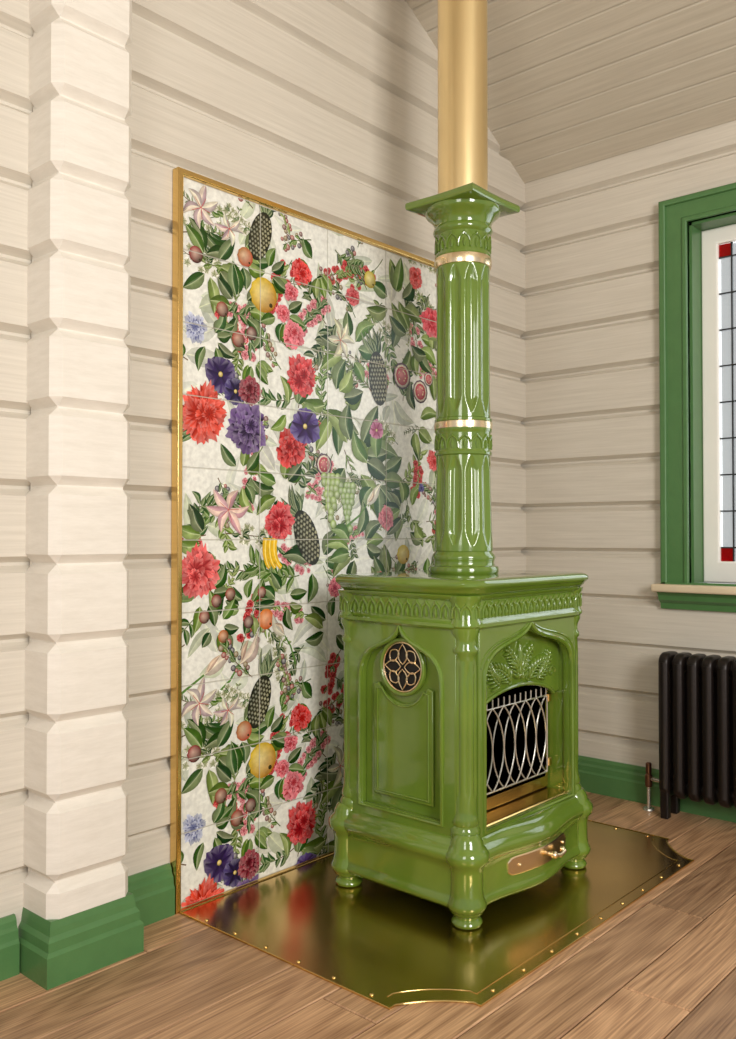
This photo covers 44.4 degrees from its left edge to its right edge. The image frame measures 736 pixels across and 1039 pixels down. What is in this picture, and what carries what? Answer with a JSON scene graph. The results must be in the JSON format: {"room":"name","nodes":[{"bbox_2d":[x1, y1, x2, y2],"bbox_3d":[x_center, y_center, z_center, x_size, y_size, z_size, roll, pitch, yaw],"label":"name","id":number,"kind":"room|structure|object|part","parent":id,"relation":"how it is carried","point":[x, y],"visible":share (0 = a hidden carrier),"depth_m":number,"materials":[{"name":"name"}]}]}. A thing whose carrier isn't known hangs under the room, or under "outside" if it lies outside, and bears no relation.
{"room":"traditional dwelling","nodes":[
{"label":"traditional dwelling","id":0,"kind":"room"},
{"bbox_2d":[0,0,525,926],"bbox_3d":[-1.001,-1.205,2.622,0.160,4.900,5.200,-1,-1,42],"label":"wall","id":1,"kind":"structure","parent":0,"point":[325,110],"depth_m":2.96,"materials":[{"name":"beige wood"}]},
{"bbox_2d":[0,914,19,980],"bbox_3d":[-1.811,1.149,1.525,0.034,0.155,2.545,-1,-1,42],"label":"baseboard","id":2,"kind":"structure","parent":1,"relation":"attached to","point":[9,937],"depth_m":2.45,"materials":[{"name":"green paint"}]},
{"bbox_2d":[128,863,174,925],"bbox_3d":[-0.695,1.171,2.780,0.034,0.155,0.215,-1,-1,42],"label":"baseboard","id":3,"kind":"structure","parent":1,"relation":"attached to","point":[153,889],"depth_m":2.80,"materials":[{"name":"green paint"}]},
{"bbox_2d":[170,167,436,913],"bbox_3d":[-0.041,0.070,3.530,0.036,2.382,1.740,-1,-1,42],"label":"tile panel","id":4,"kind":"object","parent":1,"relation":"attached to","point":[304,346],"visible":0.63,"depth_m":3.20,"materials":[{"name":"multicoloured tile"}]},
{"bbox_2d":[338,589,351,619],"bbox_3d":[-0.048,0.293,3.112,0.112,0.102,0.112,-1,-1,42],"label":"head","id":5,"kind":"object","parent":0,"point":[343,613],"depth_m":3.07},
{"bbox_2d":[339,596,351,610],"bbox_3d":[-0.048,0.287,3.112,0.103,0.048,0.103,-1,-1,42],"label":"relief","id":6,"kind":"object","parent":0,"point":[340,602],"depth_m":3.08,"materials":[{"name":"green ceramic"}]},
{"bbox_2d":[0,792,735,1038],"bbox_3d":[0.993,1.224,0.805,5.176,0.020,5.196,-1,-1,42],"label":"floor","id":7,"kind":"structure","parent":0,"point":[663,966],"depth_m":2.36,"materials":[{"name":"brown wood"}]},
{"bbox_2d":[28,16,124,882],"bbox_3d":[-0.836,-0.905,2.603,0.146,4.300,0.208,-1,-1,42],"label":"joint","id":8,"kind":"object","parent":7,"relation":"on","point":[34,33],"visible":0.02,"depth_m":2.53,"materials":[{"name":"beige wood"}]},
{"bbox_2d":[23,0,131,919],"bbox_3d":[-0.830,-0.927,2.599,0.180,4.257,0.256,-1,-1,42],"label":"log ends","id":9,"kind":"object","parent":8,"relation":"attached to","point":[75,602],"visible":0.94,"depth_m":2.50,"materials":[{"name":"beige wood"}]},
{"bbox_2d":[18,892,143,989],"bbox_3d":[-0.811,1.162,2.545,0.172,0.165,0.300,-1,-1,42],"label":"plinth","id":10,"kind":"object","parent":7,"relation":"on","point":[53,952],"visible":0.71,"depth_m":2.47,"materials":[{"name":"green paint"}]},
{"bbox_2d":[179,820,693,1009],"bbox_3d":[0.356,1.227,3.146,1.039,0.056,1.704,-1,-1,42],"label":"plate","id":11,"kind":"object","parent":7,"relation":"on","point":[387,947],"depth_m":2.77,"materials":[{"name":"gold metal"}]},
{"bbox_3d":[-0.065,1.223,3.096,0.106,0.052,0.106,-1,-1,42],"label":"foot","id":12,"kind":"part","parent":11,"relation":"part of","materials":[{"name":"green ceramic"}]},
{"bbox_2d":[344,796,583,906],"bbox_3d":[0.352,1.093,3.169,0.653,0.224,0.784,-1,-1,42],"label":"base","id":13,"kind":"object","parent":11,"relation":"on","point":[408,859],"depth_m":2.90,"materials":[{"name":"green ceramic"}]},
{"bbox_2d":[328,800,351,874],"bbox_3d":[-0.065,1.087,3.099,0.142,0.237,0.142,-1,-1,42],"label":"bulb","id":14,"kind":"object","parent":13,"relation":"attached to","point":[339,863],"visible":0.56,"depth_m":3.05,"materials":[{"name":"green ceramic"}]},
{"bbox_2d":[340,619,352,808],"bbox_3d":[-0.048,0.664,3.106,0.094,0.660,0.094,-1,-1,42],"label":"pilaster","id":15,"kind":"object","parent":13,"relation":"on","point":[345,799],"visible":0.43,"depth_m":3.08,"materials":[{"name":"green ceramic"}]},
{"bbox_2d":[366,635,562,818],"bbox_3d":[0.337,0.630,3.191,0.495,0.750,0.660,-1,-1,42],"label":"moulding","id":16,"kind":"object","parent":13,"relation":"on","point":[555,706],"visible":0.07,"depth_m":3.04,"materials":[{"name":"green ceramic"}]},
{"bbox_2d":[349,621,455,836],"bbox_3d":[0.111,0.662,2.932,0.452,0.653,0.027,-1,-1,42],"label":"frame","id":17,"kind":"object","parent":16,"relation":"attached to","point":[440,643],"visible":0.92,"depth_m":2.91,"materials":[{"name":"green ceramic"}]},
{"bbox_2d":[358,625,443,826],"bbox_3d":[0.102,0.646,2.923,0.360,0.624,0.016,-1,-1,42],"label":"bead","id":18,"kind":"object","parent":17,"relation":"attached to","point":[398,629],"visible":1,"depth_m":2.90},
{"bbox_2d":[379,638,426,696],"bbox_3d":[0.113,0.481,2.938,0.190,0.190,0.020,-1,-1,42],"label":"ring","id":19,"kind":"object","parent":16,"relation":"attached to","point":[418,687],"depth_m":2.93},
{"bbox_3d":[0.112,0.481,2.937,0.167,0.167,0.007,-1,-1,42],"label":"vent rim","id":20,"kind":"part","parent":19,"relation":"part of","materials":[{"name":"gold metal"}]},
{"bbox_2d":[385,643,420,690],"bbox_3d":[0.119,0.481,2.944,0.172,0.172,0.004,-1,-1,42],"label":"vent","id":21,"kind":"object","parent":16,"relation":"attached to","point":[395,666],"visible":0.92,"depth_m":2.95,"materials":[{"name":"black metal"}]},
{"bbox_2d":[385,644,420,689],"bbox_3d":[0.113,0.481,2.938,0.154,0.154,0.006,-1,-1,42],"label":"rosette","id":22,"kind":"object","parent":21,"relation":"attached to","point":[391,650],"visible":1,"depth_m":2.93,"materials":[{"name":"gold metal"}]},
{"bbox_2d":[374,682,434,806],"bbox_3d":[0.116,0.725,2.937,0.250,0.371,0.012,-1,-1,42],"label":"panel","id":23,"kind":"object","parent":16,"relation":"attached to","point":[402,732],"visible":1,"depth_m":2.92,"materials":[{"name":"green ceramic"}]},
{"bbox_2d":[376,686,428,802],"bbox_3d":[0.112,0.726,2.933,0.221,0.348,0.008,-1,-1,42],"label":"bead","id":24,"kind":"object","parent":23,"relation":"attached to","point":[381,687],"visible":1,"depth_m":2.94},
{"bbox_2d":[344,586,580,629],"bbox_3d":[0.339,0.293,3.195,0.578,0.115,0.748,-1,-1,42],"label":"cornice band","id":25,"kind":"object","parent":16,"relation":"attached to","point":[404,620],"visible":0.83,"depth_m":2.93,"materials":[{"name":"green ceramic"}]},
{"bbox_2d":[350,596,450,618],"bbox_3d":[0.098,0.282,2.924,0.429,0.055,0.015,-1,-1,42],"label":"relief","id":26,"kind":"object","parent":25,"relation":"attached to","point":[441,608],"visible":1,"depth_m":2.92,"materials":[{"name":"green ceramic"}]},
{"bbox_2d":[335,570,587,594],"bbox_3d":[0.339,0.217,3.196,0.616,0.053,0.782,-1,-1,42],"label":"slab","id":27,"kind":"object","parent":25,"relation":"on","point":[417,581],"visible":0.97,"depth_m":2.94,"materials":[{"name":"green ceramic"}]},
{"bbox_2d":[428,551,498,574],"bbox_3d":[0.339,0.149,3.197,0.252,0.088,0.252,-1,-1,42],"label":"column base","id":28,"kind":"structure","parent":27,"relation":"on","point":[444,562],"depth_m":3.10,"materials":[{"name":"green ceramic"}]},
{"bbox_2d":[434,454,492,550],"bbox_3d":[0.339,-0.060,3.201,0.208,0.340,0.208,0,-1,3],"label":"shaft","id":29,"kind":"object","parent":28,"relation":"on","point":[463,520],"visible":1,"depth_m":3.12,"materials":[{"name":"green ceramic"}]},
{"bbox_2d":[434,427,491,456],"bbox_3d":[0.339,-0.273,3.204,0.204,0.100,0.204,-1,-1,42],"label":"band","id":30,"kind":"object","parent":29,"relation":"on","point":[458,432],"visible":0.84,"depth_m":3.12,"materials":[{"name":"green ceramic"}]},
{"bbox_2d":[434,416,492,429],"bbox_3d":[0.339,-0.337,3.206,0.207,0.040,0.207,-1,-1,42],"label":"ring","id":31,"kind":"object","parent":30,"relation":"on","point":[464,422],"depth_m":3.12,"materials":[{"name":"gold metal"}]},
{"bbox_3d":[0.339,-0.349,3.206,0.204,0.016,0.204,-1,-1,42],"label":"upper shaft foot","id":32,"kind":"part","parent":31,"relation":"part of","materials":[{"name":"gold metal"}]},
{"bbox_2d":[436,262,490,418],"bbox_3d":[0.339,-0.627,3.211,0.193,0.545,0.193,0,-1,-26],"label":"shaft","id":33,"kind":"object","parent":31,"relation":"on","point":[463,319],"visible":0.98,"depth_m":3.13,"materials":[{"name":"green ceramic"}]},
{"bbox_2d":[434,251,491,271],"bbox_3d":[0.339,-0.909,3.216,0.204,0.037,0.204,-1,-1,42],"label":"ring","id":34,"kind":"object","parent":33,"relation":"on","point":[461,256],"visible":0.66,"depth_m":3.13,"materials":[{"name":"gold metal"}]},
{"bbox_2d":[433,220,492,258],"bbox_3d":[0.339,-0.981,3.217,0.212,0.112,0.212,-1,-1,42],"label":"band","id":35,"kind":"object","parent":34,"relation":"on","point":[457,226],"visible":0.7,"depth_m":3.13,"materials":[{"name":"green ceramic"}]},
{"bbox_2d":[425,199,500,228],"bbox_3d":[0.339,-1.069,3.218,0.268,0.072,0.268,-1,-1,42],"label":"bell","id":36,"kind":"object","parent":35,"relation":"on","point":[486,211],"visible":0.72,"depth_m":3.12,"materials":[{"name":"green ceramic"}]},
{"bbox_2d":[405,182,519,217],"bbox_3d":[0.339,-1.113,3.219,0.292,0.032,0.292,-1,-1,42],"label":"abacus","id":37,"kind":"object","parent":36,"relation":"on","point":[471,190],"visible":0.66,"depth_m":3.12,"materials":[{"name":"green ceramic"}]},
{"bbox_2d":[438,0,487,193],"bbox_3d":[0.339,-1.779,3.231,0.186,1.300,0.186,-1,-1,42],"label":"flue pipe","id":38,"kind":"object","parent":37,"relation":"on","point":[462,24],"visible":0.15,"depth_m":3.15,"materials":[{"name":"gold metal"}]},
{"bbox_2d":[434,230,491,255],"bbox_3d":[0.339,-0.974,3.217,0.207,0.056,0.202,-1,-1,42],"label":"relief","id":39,"kind":"object","parent":35,"relation":"attached to","point":[488,241],"depth_m":3.13,"materials":[{"name":"green ceramic"}]},
{"bbox_2d":[434,433,492,450],"bbox_3d":[0.339,-0.272,3.204,0.210,0.052,0.205,-1,-1,42],"label":"relief","id":40,"kind":"object","parent":30,"relation":"attached to","point":[436,444],"depth_m":3.12,"materials":[{"name":"green ceramic"}]},
{"bbox_2d":[482,592,573,618],"bbox_3d":[0.546,0.284,3.011,0.015,0.055,0.579,-1,-1,42],"label":"relief","id":41,"kind":"object","parent":25,"relation":"attached to","point":[562,603],"visible":1,"depth_m":2.99,"materials":[{"name":"green ceramic"}]},
{"bbox_2d":[487,685,547,809],"bbox_3d":[0.471,0.757,3.069,0.010,0.408,0.532,-1,-1,42],"label":"fireplace grate","id":42,"kind":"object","parent":16,"relation":"attached to","point":[497,798],"depth_m":3.10,"materials":[{"name":"silver metal"}]},
{"bbox_2d":[487,688,547,794],"bbox_3d":[0.481,0.752,3.060,0.012,0.308,0.490,-1,-1,42],"label":"grille","id":43,"kind":"object","parent":42,"relation":"attached to","point":[541,695],"visible":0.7,"depth_m":3.10,"materials":[{"name":"metal"}]},
{"bbox_2d":[545,693,551,765],"bbox_3d":[0.650,0.756,3.248,0.016,0.260,0.022,-1,-1,42],"label":"door hinges","id":44,"kind":"object","parent":42,"relation":"attached to","point":[548,694],"depth_m":3.24,"materials":[{"name":"gold metal"}]},
{"bbox_2d":[487,631,558,703],"bbox_3d":[0.502,0.475,3.046,0.028,0.286,0.550,-1,-1,42],"label":"tympanum","id":45,"kind":"object","parent":16,"relation":"attached to","point":[541,643],"depth_m":3.13,"materials":[{"name":"green ceramic"}]},
{"bbox_3d":[0.507,0.584,3.039,0.014,0.068,0.469,-1,-1,42],"label":"tympanum edge","id":46,"kind":"part","parent":45,"relation":"part of","materials":[{"name":"green ceramic"}]},
{"bbox_2d":[487,641,555,691],"bbox_3d":[0.507,0.485,3.041,0.034,0.151,0.426,-1,-1,41],"label":"relief","id":47,"kind":"object","parent":45,"relation":"attached to","point":[519,664],"visible":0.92,"depth_m":3.03,"materials":[{"name":"green ceramic"}]},
{"bbox_2d":[477,617,574,836],"bbox_3d":[0.531,0.659,3.018,0.034,0.663,0.600,-1,-1,42],"label":"frame","id":48,"kind":"object","parent":16,"relation":"attached to","point":[489,637],"visible":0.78,"depth_m":2.92,"materials":[{"name":"green ceramic"}]},
{"bbox_2d":[480,622,575,834],"bbox_3d":[0.543,0.657,3.007,0.018,0.649,0.566,-1,-1,42],"label":"bead","id":49,"kind":"object","parent":48,"relation":"attached to","point":[531,625],"visible":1,"depth_m":2.98},
{"bbox_2d":[451,629,480,836],"bbox_3d":[0.301,0.658,2.795,0.094,0.660,0.094,-1,-1,42],"label":"pilaster","id":50,"kind":"object","parent":13,"relation":"on","point":[465,822],"visible":0.93,"depth_m":2.76,"materials":[{"name":"green ceramic"}]},
{"bbox_2d":[449,596,481,628],"bbox_3d":[0.301,0.287,2.801,0.112,0.102,0.112,-1,-1,42],"label":"capital","id":51,"kind":"object","parent":50,"relation":"on","point":[458,623],"depth_m":2.76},
{"bbox_2d":[449,602,481,618],"bbox_3d":[0.301,0.281,2.801,0.103,0.048,0.103,-1,-1,42],"label":"relief","id":52,"kind":"object","parent":51,"relation":"attached to","point":[479,609],"depth_m":2.76,"materials":[{"name":"green ceramic"}]},
{"bbox_2d":[445,834,489,915],"bbox_3d":[0.304,1.081,2.770,0.142,0.237,0.142,-1,-1,42],"label":"bulb","id":53,"kind":"object","parent":13,"relation":"attached to","point":[467,857],"visible":0.91,"depth_m":2.72,"materials":[{"name":"green ceramic"}]},
{"bbox_2d":[487,787,567,826],"bbox_3d":[0.498,0.975,3.041,0.097,0.020,0.544,-1,-1,42],"label":"shelf","id":54,"kind":"object","parent":13,"relation":"on","point":[499,813],"visible":0.64,"depth_m":3.05,"materials":[{"name":"gold metal"}]},
{"bbox_3d":[0.570,1.104,2.975,0.035,0.060,0.360,-1,-1,42],"label":"drawer","id":55,"kind":"part","parent":13,"relation":"part of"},
{"bbox_2d":[519,841,565,865],"bbox_3d":[0.594,1.103,2.967,0.060,0.026,0.290,-1,-1,42],"label":"knobs","id":56,"kind":"object","parent":13,"relation":"attached to","point":[554,855],"depth_m":2.96,"materials":[{"name":"gold metal"}]},
{"bbox_2d":[548,849,566,857],"bbox_3d":[0.629,1.108,2.988,0.032,0.022,0.073,-1,-1,42],"label":"handle","id":57,"kind":"object","parent":13,"relation":"attached to","point":[563,851],"depth_m":2.98,"materials":[{"name":"gold metal"}]},
{"bbox_2d":[558,615,581,792],"bbox_3d":[0.726,0.667,3.271,0.094,0.660,0.094,-1,-1,42],"label":"pilaster","id":58,"kind":"object","parent":13,"relation":"on","point":[577,618],"visible":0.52,"depth_m":3.25,"materials":[{"name":"green ceramic"}]},
{"bbox_2d":[574,787,592,856],"bbox_3d":[0.743,1.090,3.263,0.142,0.237,0.142,-1,-1,42],"label":"post","id":59,"kind":"object","parent":13,"relation":"attached to","point":[581,795],"visible":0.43,"depth_m":3.22,"materials":[{"name":"green ceramic"}]},
{"bbox_3d":[0.304,1.218,2.768,0.106,0.052,0.106,-1,-1,42],"label":"foot","id":60,"kind":"part","parent":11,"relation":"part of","materials":[{"name":"green ceramic"}]},
{"bbox_3d":[0.743,1.226,3.261,0.106,0.052,0.106,-1,-1,42],"label":"foot","id":61,"kind":"part","parent":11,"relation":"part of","materials":[{"name":"green ceramic"}]},
{"bbox_2d":[643,762,658,810],"bbox_3d":[1.256,1.165,3.917,0.128,0.205,0.054,-1,-1,42],"label":"supply pipe","id":62,"kind":"object","parent":7,"relation":"on","point":[649,779],"visible":0.91,"depth_m":3.93,"materials":[{"name":"metal"}]},
{"bbox_2d":[658,651,735,818],"bbox_3d":[1.599,0.912,3.591,0.862,0.700,0.154,-1,-1,42],"label":"radiator","id":63,"kind":"object","parent":7,"relation":"on","point":[697,692],"visible":1,"depth_m":3.72,"materials":[{"name":"black metal"}]},
{"bbox_2d":[405,0,735,182],"bbox_3d":[0.866,-2.474,0.982,5.160,1.455,5.200,-1,-1,42],"label":"ceiling","id":64,"kind":"structure","parent":0,"point":[572,84],"depth_m":3.83,"materials":[{"name":"beige wood"}]},
{"bbox_2d":[574,593,581,606],"bbox_3d":[0.726,0.290,3.277,0.103,0.048,0.103,-1,-1,42],"label":"relief","id":65,"kind":"object","parent":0,"point":[580,597],"depth_m":3.24,"materials":[{"name":"green ceramic"}]},
{"bbox_2d":[574,587,582,614],"bbox_3d":[0.726,0.296,3.277,0.112,0.102,0.112,-1,-1,42],"label":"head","id":66,"kind":"object","parent":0,"point":[580,589],"depth_m":3.24},
{"bbox_2d":[520,134,694,768],"bbox_3d":[1.092,-0.215,4.329,0.995,2.980,0.160,-1,-1,42],"label":"wall","id":67,"kind":"structure","parent":0,"point":[590,250],"depth_m":4.22,"materials":[{"name":"beige wood"}]},
{"bbox_2d":[689,120,735,222],"bbox_3d":[1.899,-1.512,3.634,1.165,0.410,0.160,-1,-1,42],"label":"log","id":68,"kind":"object","parent":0,"point":[712,150],"visible":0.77,"depth_m":3.90,"materials":[{"name":"beige wood"}]},
{"bbox_2d":[692,583,735,656],"bbox_3d":[1.899,0.770,3.594,1.165,0.985,0.160,-1,-1,42],"label":"log","id":69,"kind":"object","parent":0,"point":[713,632],"visible":0.28,"depth_m":3.86,"materials":[{"name":"beige wood"}]},
{"bbox_2d":[651,583,735,594],"bbox_3d":[1.867,0.294,3.567,1.465,0.034,0.235,-1,-1,42],"label":"sill","id":70,"kind":"structure","parent":69,"relation":"attached to","point":[674,588],"depth_m":3.84,"materials":[{"name":"beige paint"}]},
{"bbox_2d":[657,592,735,611],"bbox_3d":[1.824,0.348,3.518,1.425,0.076,0.065,-1,-1,42],"label":"apron","id":71,"kind":"object","parent":69,"relation":"attached to","point":[668,600],"depth_m":3.87,"materials":[{"name":"green wood"}]},
{"bbox_3d":[3.455,-0.252,2.227,3.000,2.980,0.160,-1,-1,42],"label":"wall","id":72,"kind":"structure","parent":0,"visible":0},
{"bbox_2d":[578,755,735,822],"bbox_3d":[2.643,1.171,2.795,5.000,0.155,0.034,-1,-1,42],"label":"baseboard","id":73,"kind":"structure","parent":72,"relation":"attached to","point":[619,780],"depth_m":4.08,"materials":[{"name":"green paint"}]},
{"bbox_2d":[658,182,735,586],"bbox_3d":[1.833,-0.571,3.543,1.415,1.706,0.040,-1,-1,42],"label":"window frame","id":74,"kind":"structure","parent":72,"relation":"attached to","point":[662,205],"depth_m":3.98,"materials":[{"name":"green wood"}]},
{"bbox_2d":[682,205,735,582],"bbox_3d":[1.835,-0.525,3.544,1.209,1.611,0.034,-1,-1,42],"label":"bead","id":75,"kind":"object","parent":74,"relation":"attached to","point":[685,303],"depth_m":3.93},
{"bbox_2d":[689,212,735,582],"bbox_3d":[1.896,-0.520,3.613,1.185,1.595,0.150,-1,-1,42],"label":"reveal","id":76,"kind":"object","parent":72,"relation":"attached to","point":[695,228],"visible":0.63,"depth_m":3.96,"materials":[{"name":"green paint"}]},
{"bbox_2d":[701,224,735,582],"bbox_3d":[1.929,-0.511,3.650,1.141,1.568,0.050,-1,-1,42],"label":"window","id":77,"kind":"structure","parent":76,"relation":"attached to","point":[716,570],"depth_m":3.98,"materials":[{"name":"white paint"}]},
{"bbox_3d":[1.927,-0.522,3.647,0.995,1.400,0.004,-1,-1,42],"label":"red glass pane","id":78,"kind":"part","parent":77,"relation":"part of","materials":[{"name":"glass"}]},
{"bbox_3d":[1.928,-0.522,3.649,0.995,1.400,0.013,-1,-1,42],"label":"lead glazing strips","id":79,"kind":"part","parent":77,"relation":"part of","materials":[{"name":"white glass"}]}
]}

